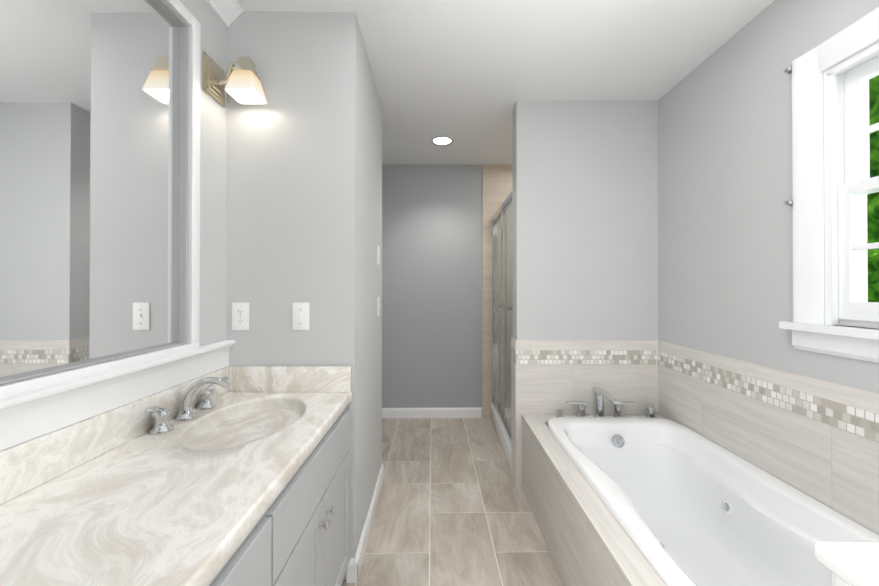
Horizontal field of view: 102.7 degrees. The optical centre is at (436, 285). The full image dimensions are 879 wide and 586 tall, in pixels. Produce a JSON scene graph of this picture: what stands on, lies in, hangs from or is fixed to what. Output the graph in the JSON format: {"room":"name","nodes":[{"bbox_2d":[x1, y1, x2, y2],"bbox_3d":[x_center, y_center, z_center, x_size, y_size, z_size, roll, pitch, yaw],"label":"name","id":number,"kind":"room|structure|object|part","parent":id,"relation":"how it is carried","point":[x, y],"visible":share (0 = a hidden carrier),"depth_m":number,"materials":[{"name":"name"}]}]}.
{"room":"bathroom","nodes":[
{"label":"bathroom","id":0,"kind":"room"},
{"bbox_2d":[0,0,226,385],"bbox_3d":[-0.972,0.032,0.088,0.130,2.440,2.832,0,0,0],"label":"wall","id":1,"kind":"structure","parent":0,"point":[213,205],"depth_m":1.41,"materials":[{"name":"paint"}]},
{"bbox_2d":[0,0,235,450],"bbox_3d":[-0.900,-0.324,0.439,0.071,1.318,2.131,0,0,0],"label":"mirror","id":2,"kind":"object","parent":1,"relation":"attached to","point":[99,99],"visible":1,"depth_m":0.95,"materials":[{"name":"clear glass"}]},
{"bbox_3d":[-0.933,-0.369,0.347,0.005,1.143,1.843,0,0,0],"label":"glass","id":3,"kind":"part","parent":2,"relation":"part of","materials":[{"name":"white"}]},
{"bbox_2d":[206,0,243,26],"bbox_3d":[-0.872,-1.152,0.095,0.070,0.070,2.831,0,0,0],"label":"crown molding","id":4,"kind":"structure","parent":1,"relation":"attached to","point":[228,12],"depth_m":1.46,"materials":[{"name":"white paint"}]},
{"bbox_2d":[202,51,266,107],"bbox_3d":[-0.802,-0.828,1.415,0.195,0.156,0.132,0,0,0],"label":"sconce","id":5,"kind":"object","parent":1,"relation":"attached to","point":[241,78],"visible":1,"depth_m":1.39,"materials":[{"name":"white glass"}]},
{"bbox_3d":[-0.765,-0.802,1.415,0.122,0.087,0.122,0,0,0],"label":"lamp shade","id":6,"kind":"part","parent":5,"relation":"part of","materials":[{"name":"white glass"}]},
{"bbox_2d":[226,11,381,579],"bbox_3d":[-0.681,0.042,1.913,0.648,2.440,0.811,0,0,-1],"label":"wall","id":7,"kind":"structure","parent":0,"point":[304,184],"depth_m":1.51,"materials":[{"name":"paint"}]},
{"bbox_2d":[232,303,248,329],"bbox_3d":[-0.838,0.132,1.501,0.072,0.118,0.006,0,0,-1],"label":"electrical outlet plate","id":8,"kind":"object","parent":7,"relation":"attached to","point":[240,316],"visible":1,"depth_m":1.50,"materials":[{"name":"white plastic"}]},
{"bbox_2d":[292,303,308,329],"bbox_3d":[-0.582,0.132,1.501,0.072,0.118,0.012,0,0,-1],"label":"light switch","id":9,"kind":"object","parent":7,"relation":"attached to","point":[300,316],"visible":1,"depth_m":1.50,"materials":[{"name":"white plastic"}]},
{"bbox_2d":[346,558,357,582],"bbox_3d":[-0.360,1.213,1.497,0.046,0.094,0.014,0,0,-1],"label":"baseboard return","id":10,"kind":"object","parent":7,"relation":"attached to","point":[350,574],"visible":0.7,"depth_m":1.49,"materials":[{"name":"white wood"}]},
{"bbox_2d":[354,463,383,582],"bbox_3d":[-0.349,1.215,1.902,0.014,0.094,0.826,0,0,-1],"label":"baseboard","id":11,"kind":"structure","parent":7,"relation":"attached to","point":[362,546],"depth_m":1.75,"materials":[{"name":"white wood"}]},
{"bbox_2d":[377,297,379,316],"bbox_3d":[-0.353,0.129,2.144,0.012,0.118,0.072,0,0,-1],"label":"light switch","id":12,"kind":"object","parent":7,"relation":"attached to","point":[378,306],"visible":0.96,"depth_m":2.13,"materials":[{"name":"white plastic"}]},
{"bbox_2d":[377,245,379,264],"bbox_3d":[-0.353,-0.186,2.146,0.012,0.118,0.072,0,0,-1],"label":"light switch","id":13,"kind":"object","parent":7,"relation":"attached to","point":[378,254],"visible":0.98,"depth_m":2.13,"materials":[{"name":"white plastic"}]},
{"bbox_2d":[382,164,482,416],"bbox_3d":[0.011,0.051,3.443,2.970,2.440,0.100,0,0,-1],"label":"wall","id":14,"kind":"structure","parent":0,"point":[432,336],"depth_m":3.39,"materials":[{"name":"paint"}]},
{"bbox_2d":[382,407,481,417],"bbox_3d":[-0.471,1.223,3.373,1.805,0.094,0.014,0,0,-1],"label":"baseboard","id":15,"kind":"structure","parent":14,"relation":"attached to","point":[431,412],"depth_m":3.37,"materials":[{"name":"white wood"}]},
{"bbox_2d":[482,164,512,417],"bbox_3d":[0.912,0.051,3.391,0.943,2.440,0.010,0,0,0],"label":"shower wall tile","id":16,"kind":"structure","parent":14,"relation":"attached to","point":[496,185],"depth_m":3.37,"materials":[{"name":"beige tile"}]},
{"bbox_2d":[341,417,562,585],"bbox_3d":[0.040,1.288,1.081,2.970,0.060,4.810,0,0,-1],"label":"floor","id":17,"kind":"structure","parent":0,"point":[453,507],"depth_m":1.92,"materials":[{"name":"tile"}]},
{"bbox_2d":[0,366,351,585],"bbox_3d":[-0.623,0.779,0.357,0.563,0.949,2.281,0,0,0],"label":"bathroom vanity","id":18,"kind":"object","parent":17,"relation":"on","point":[233,476],"visible":1,"depth_m":0.83,"materials":[{"name":"beige stone"}]},
{"bbox_2d":[145,376,229,434],"bbox_3d":[-0.792,0.378,1.189,0.178,0.139,0.375,0,0,0],"label":"faucet","id":19,"kind":"object","parent":18,"relation":"on","point":[175,410],"depth_m":1.18,"materials":[{"name":"silver metal"}]},
{"bbox_2d":[490,192,512,470],"bbox_3d":[0.948,0.305,2.876,0.902,1.925,1.014,0,0,0],"label":"shower enclosure","id":20,"kind":"object","parent":17,"relation":"on","point":[500,420],"visible":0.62,"depth_m":2.90,"materials":[{"name":"clear glass"}]},
{"bbox_3d":[0.549,0.238,2.880,0.024,1.670,0.926,0,0,0],"label":"glass","id":21,"kind":"part","parent":20,"relation":"part of","materials":[{"name":"clear glass"}]},
{"bbox_2d":[522,389,878,585],"bbox_3d":[0.958,0.949,1.424,0.857,0.620,1.584,0,0,0],"label":"tub","id":22,"kind":"object","parent":17,"relation":"on","point":[650,498],"visible":1,"depth_m":1.51,"materials":[{"name":"ceramic"}]},
{"bbox_2d":[814,542,878,585],"bbox_3d":[0.919,0.852,0.274,0.510,0.803,0.702,0,0,0],"label":"toilet","id":23,"kind":"object","parent":17,"relation":"on","point":[851,563],"visible":1,"depth_m":0.59,"materials":[{"name":"white ceramic"}]},
{"bbox_3d":[0.921,0.679,0.525,0.470,0.380,0.195,0,0,0],"label":"tank","id":24,"kind":"part","parent":23,"relation":"part of","materials":[{"name":"white ceramic"}]},
{"bbox_2d":[236,0,773,164],"bbox_3d":[0.040,-1.222,1.095,2.970,0.080,4.810,0,0,-1],"label":"ceiling","id":25,"kind":"structure","parent":0,"point":[465,75],"depth_m":1.79,"materials":[{"name":"paint"}]},
{"bbox_2d":[431,136,453,145],"bbox_3d":[0.043,-1.169,2.847,0.184,0.006,0.184,0,0,-1],"label":"recessed light","id":26,"kind":"object","parent":25,"relation":"in","point":[442,140],"visible":1,"depth_m":2.84,"materials":[{"name":"white glass"}]},
{"bbox_2d":[512,101,658,339],"bbox_3d":[0.957,0.044,2.296,0.896,2.440,0.127,0,0,0],"label":"wall","id":27,"kind":"structure","parent":0,"point":[585,212],"depth_m":2.23,"materials":[{"name":"paint"}]},
{"bbox_2d":[511,337,657,485],"bbox_3d":[0.946,0.806,2.286,0.897,0.917,0.137,0,0,0],"label":"wall tile","id":28,"kind":"structure","parent":27,"relation":"attached to","point":[550,377],"depth_m":2.22,"materials":[{"name":"tile"}]},
{"bbox_2d":[658,0,878,392],"bbox_3d":[1.464,0.037,1.036,0.140,2.440,4.710,0,0,0],"label":"wall","id":29,"kind":"structure","parent":0,"point":[725,267],"depth_m":1.61,"materials":[{"name":"paint"}]},
{"bbox_2d":[658,340,878,534],"bbox_3d":[1.390,0.800,1.251,0.011,0.917,1.947,0,0,0],"label":"wall tile","id":30,"kind":"structure","parent":29,"relation":"attached to","point":[816,439],"depth_m":1.40,"materials":[{"name":"tile"}]},
{"bbox_2d":[779,7,878,362],"bbox_3d":[1.440,-0.314,0.878,0.185,1.112,1.024,0,0,0],"label":"window","id":31,"kind":"structure","parent":29,"relation":"in","point":[829,200],"depth_m":1.25,"materials":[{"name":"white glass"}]},
{"bbox_3d":[1.452,-0.329,0.878,0.040,0.771,0.670,0,0,0],"label":"glass","id":32,"kind":"part","parent":31,"relation":"part of","materials":[{"name":"clear glass"}]},
{"label":"outside","id":33,"kind":"structure","parent":0,"visible":0},
{"bbox_2d":[867,75,878,301],"bbox_3d":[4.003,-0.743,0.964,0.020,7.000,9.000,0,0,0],"label":"tree","id":34,"kind":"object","parent":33,"point":[873,237],"depth_m":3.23,"materials":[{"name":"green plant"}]}
]}

